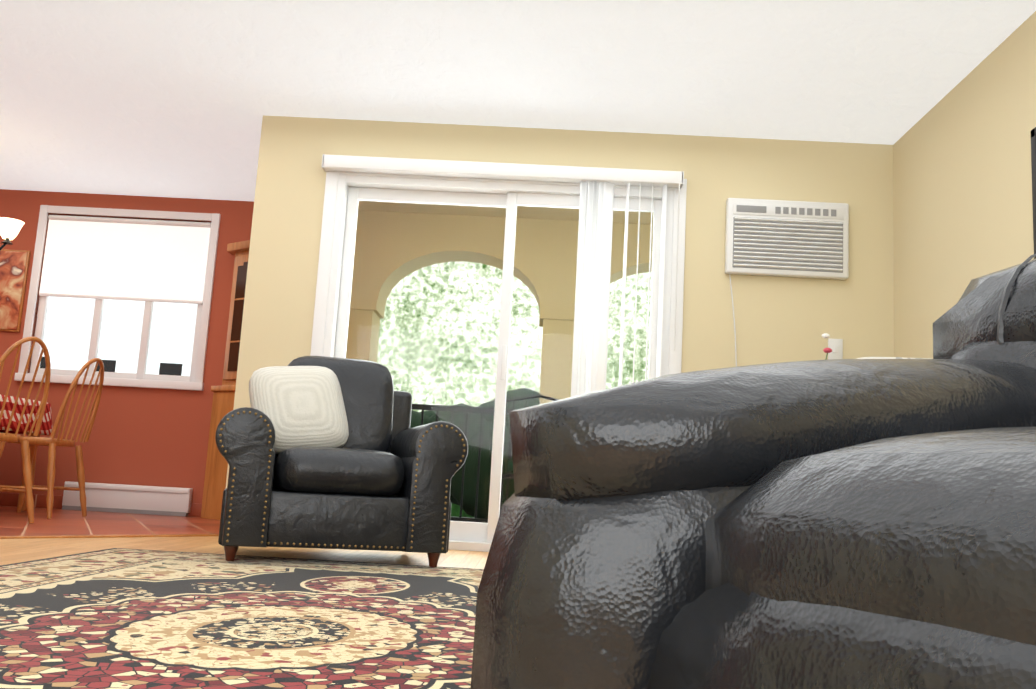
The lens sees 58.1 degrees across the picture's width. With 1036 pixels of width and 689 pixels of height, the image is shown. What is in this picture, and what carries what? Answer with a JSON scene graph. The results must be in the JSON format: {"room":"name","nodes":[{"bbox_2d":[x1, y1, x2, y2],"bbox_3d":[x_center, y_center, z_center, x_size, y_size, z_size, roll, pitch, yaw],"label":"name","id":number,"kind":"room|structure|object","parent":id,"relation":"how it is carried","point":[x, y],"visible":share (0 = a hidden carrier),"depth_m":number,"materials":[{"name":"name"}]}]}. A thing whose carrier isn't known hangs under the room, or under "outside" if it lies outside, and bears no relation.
{"room":"dining room and living room","nodes":[
{"label":"dining room and living room","id":0,"kind":"room"},
{"bbox_2d":[0,506,219,538],"bbox_3d":[-3.787,0.975,5.244,4.398,0.060,3.563,3,-8,1],"label":"floor","id":1,"kind":"structure","parent":0,"point":[61,523],"depth_m":5.48,"materials":[{"name":"red tile"}]},
{"bbox_2d":[0,337,50,523],"bbox_3d":[-2.954,0.464,5.176,0.558,1.029,0.481,0,-9,19],"label":"dining chair","id":2,"kind":"object","parent":1,"relation":"on","point":[26,461],"visible":1,"depth_m":5.24,"materials":[{"name":"brown wood"}]},
{"bbox_2d":[0,394,52,510],"bbox_3d":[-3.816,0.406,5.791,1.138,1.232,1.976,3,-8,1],"label":"dining table","id":3,"kind":"object","parent":1,"relation":"on","point":[46,427],"visible":0.6,"depth_m":6.22,"materials":[{"name":"brown wood"}]},
{"bbox_2d":[0,358,103,518],"bbox_3d":[-3.020,0.583,5.999,0.558,1.029,0.481,3,-8,3],"label":"dining chair","id":4,"kind":"object","parent":1,"relation":"on","point":[52,442],"visible":0.9,"depth_m":5.96,"materials":[{"name":"brown wood"}]},
{"bbox_2d":[201,240,249,519],"bbox_3d":[-1.927,0.243,6.791,0.705,2.056,0.535,3,-8,1],"label":"hutch","id":5,"kind":"object","parent":1,"relation":"on","point":[216,461],"visible":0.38,"depth_m":6.87,"materials":[{"name":"brown wood"}]},
{"bbox_2d":[0,189,253,503],"bbox_3d":[-3.666,0.016,7.187,4.550,2.440,0.100,3,-8,1],"label":"wall","id":6,"kind":"structure","parent":0,"point":[149,437],"depth_m":7.06,"materials":[{"name":"paint"}]},
{"bbox_2d":[0,249,30,331],"bbox_3d":[-4.014,-0.423,7.192,0.420,0.640,0.030,3,-8,1],"label":"framed picture","id":7,"kind":"object","parent":6,"relation":"attached to","point":[14,265],"visible":1,"depth_m":7.18,"materials":[{"name":"orange paper"}]},
{"bbox_2d":[0,492,201,516],"bbox_3d":[-3.756,1.160,6.961,4.300,0.096,0.012,3,-8,1],"label":"baseboard","id":8,"kind":"structure","parent":6,"relation":"attached to","point":[8,499],"depth_m":6.94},
{"bbox_2d":[14,205,220,390],"bbox_3d":[-3.062,-0.364,7.215,1.435,1.385,0.140,3,-8,1],"label":"dining room window","id":9,"kind":"structure","parent":6,"relation":"in","point":[99,260],"depth_m":7.22,"materials":[{"name":"white paint"}]},
{"bbox_2d":[62,481,192,515],"bbox_3d":[-2.895,1.143,6.907,0.940,0.205,0.072,3,-8,1],"label":"baseboard heater","id":10,"kind":"object","parent":6,"relation":"attached to","point":[141,499],"visible":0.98,"depth_m":6.88,"materials":[{"name":"white metal"}]},
{"bbox_2d":[0,536,488,568],"bbox_3d":[-0.470,0.631,1.627,5.130,0.060,7.080,3,-8,1],"label":"floor","id":11,"kind":"structure","parent":0,"point":[12,551],"depth_m":4.31,"materials":[{"name":"brown wood"}]},
{"bbox_2d":[0,548,483,688],"bbox_3d":[-0.565,0.669,2.158,2.400,0.010,3.680,3,-8,1],"label":"rug","id":12,"kind":"object","parent":11,"relation":"on","point":[116,618],"visible":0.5,"depth_m":2.24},
{"bbox_2d":[215,356,467,566],"bbox_3d":[-0.823,0.491,4.218,1.019,0.911,0.926,5,-9,-15],"label":"armchair","id":13,"kind":"object","parent":12,"relation":"on","point":[322,452],"visible":1,"depth_m":3.84,"materials":[{"name":"black leather"}]},
{"bbox_2d":[248,365,348,454],"bbox_3d":[-0.980,0.288,4.173,0.412,0.412,0.140,0,-29,-32],"label":"pillow","id":14,"kind":"object","parent":13,"relation":"on","point":[305,405],"depth_m":4.13,"materials":[{"name":"white fabric"}]},
{"bbox_2d":[471,254,1035,688],"bbox_3d":[0.585,0.157,0.688,0.962,0.688,1.002,8,-10,-28],"label":"sofa","id":15,"kind":"object","parent":12,"relation":"on","point":[845,524],"visible":1,"depth_m":0.72,"materials":[{"name":"black leather"}]},
{"bbox_2d":[856,357,929,358],"bbox_3d":[1.533,0.362,2.668,0.956,0.992,2.239,3,-8,1],"label":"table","id":16,"kind":"object","parent":11,"relation":"on","point":[889,358],"depth_m":3.46,"materials":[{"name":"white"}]},
{"bbox_2d":[0,0,1035,201],"bbox_3d":[-1.846,-1.789,2.955,8.190,0.080,8.950,3,-8,1],"label":"ceiling","id":17,"kind":"structure","parent":0,"point":[168,98],"depth_m":4.75,"materials":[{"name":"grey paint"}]},
{"bbox_2d":[0,217,24,249],"bbox_3d":[-3.581,-0.956,5.993,0.759,0.861,0.737,3,-8,1],"label":"chandelier","id":18,"kind":"object","parent":17,"relation":"hanging from","point":[10,228],"visible":1,"depth_m":6.00,"materials":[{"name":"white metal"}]},
{"bbox_2d":[225,115,893,488],"bbox_3d":[0.271,-0.039,5.351,3.690,2.440,0.150,3,-8,1],"label":"wall","id":19,"kind":"structure","parent":0,"point":[783,319],"depth_m":5.38,"materials":[{"name":"beige paint"}]},
{"bbox_2d":[310,171,686,551],"bbox_3d":[-0.126,0.072,5.330,2.090,2.170,0.170,3,-8,1],"label":"door frame","id":20,"kind":"structure","parent":19,"relation":"in","point":[345,193],"depth_m":5.38,"materials":[{"name":"white paint"}]},
{"bbox_2d":[322,154,683,396],"bbox_3d":[-0.146,0.031,5.215,2.070,2.155,0.109,3,-8,1],"label":"door blinds","id":21,"kind":"object","parent":19,"relation":"attached to","point":[591,318],"visible":0.71,"depth_m":5.30,"materials":[{"name":"white paint"}]},
{"bbox_2d":[725,198,848,279],"bbox_3d":[1.531,-0.604,5.308,0.690,0.440,0.064,3,-8,1],"label":"air conditioner","id":22,"kind":"object","parent":19,"relation":"attached to","point":[785,238],"visible":0.98,"depth_m":5.28,"materials":[{"name":"white plastic"}]},
{"bbox_2d":[729,274,736,366],"bbox_3d":[1.212,-0.136,5.266,0.050,0.525,0.017,3,-8,1],"label":"power cord","id":23,"kind":"object","parent":22,"relation":"attached to","point":[729,274],"depth_m":5.26,"materials":[{"name":"white plastic"}]},
{"bbox_2d":[828,338,842,359],"bbox_3d":[1.779,0.028,5.233,0.078,0.119,0.017,3,-8,1],"label":"light switch","id":24,"kind":"object","parent":19,"relation":"attached to","point":[835,346],"depth_m":5.23,"materials":[{"name":"white plastic"}]},
{"bbox_2d":[822,333,831,359],"bbox_3d":[1.297,0.524,4.427,0.660,1.176,0.660,3,-8,1],"label":"flower","id":25,"kind":"object","parent":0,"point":[826,350],"visible":0.06,"depth_m":4.46,"materials":[{"name":"red"}]},
{"bbox_2d":[893,11,1035,358],"bbox_3d":[2.110,-0.463,1.817,0.100,2.440,7.210,3,-8,1],"label":"wall","id":26,"kind":"structure","parent":0,"point":[962,197],"depth_m":4.47,"materials":[{"name":"beige paint"}]},
{"bbox_2d":[1031,127,1035,258],"bbox_3d":[2.084,-0.609,3.296,0.030,0.680,0.950,3,-8,1],"label":"framed art","id":27,"kind":"object","parent":26,"relation":"attached to","point":[1033,149],"visible":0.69,"depth_m":3.76,"materials":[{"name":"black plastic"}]},
{"label":"outside","id":28,"kind":"structure","parent":0,"visible":0},
{"bbox_2d":[40,296,197,375],"bbox_3d":[-3.978,-0.531,8.765,4.400,4.050,0.050,3,-8,1],"label":"outdoor background","id":29,"kind":"structure","parent":28,"point":[183,314],"depth_m":8.67,"materials":[{"name":"white"}]},
{"bbox_2d":[377,261,651,517],"bbox_3d":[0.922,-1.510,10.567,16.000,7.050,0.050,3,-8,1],"label":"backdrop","id":30,"kind":"structure","parent":28,"point":[467,378],"depth_m":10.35,"materials":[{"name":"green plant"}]},
{"bbox_3d":[0.813,1.593,7.576,4.540,0.050,4.750,3,-8,1],"label":"porch","id":31,"kind":"object","parent":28,"visible":0},
{"bbox_2d":[412,404,516,522],"bbox_3d":[0.404,0.965,6.842,3.608,0.930,0.040,3,-8,1],"label":"porch railing","id":32,"kind":"object","parent":31,"relation":"on","point":[438,408],"depth_m":6.90,"materials":[{"name":"black metal"}]},
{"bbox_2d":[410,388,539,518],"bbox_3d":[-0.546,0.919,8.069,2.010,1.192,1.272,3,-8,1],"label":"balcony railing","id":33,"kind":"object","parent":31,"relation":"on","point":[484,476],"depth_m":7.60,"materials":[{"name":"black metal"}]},
{"bbox_2d":[346,201,653,403],"bbox_3d":[0.461,0.052,6.402,3.770,2.610,1.940,3,-8,1],"label":"arch","id":34,"kind":"object","parent":31,"relation":"on","point":[538,236],"depth_m":7.15,"materials":[{"name":"beige paint"}]},
{"bbox_2d":[500,394,558,511],"bbox_3d":[0.122,0.815,6.250,0.501,1.021,0.608,3,-8,1],"label":"patio chair","id":35,"kind":"object","parent":31,"relation":"on","point":[509,470],"depth_m":6.50,"materials":[{"name":"black metal"}]}
]}

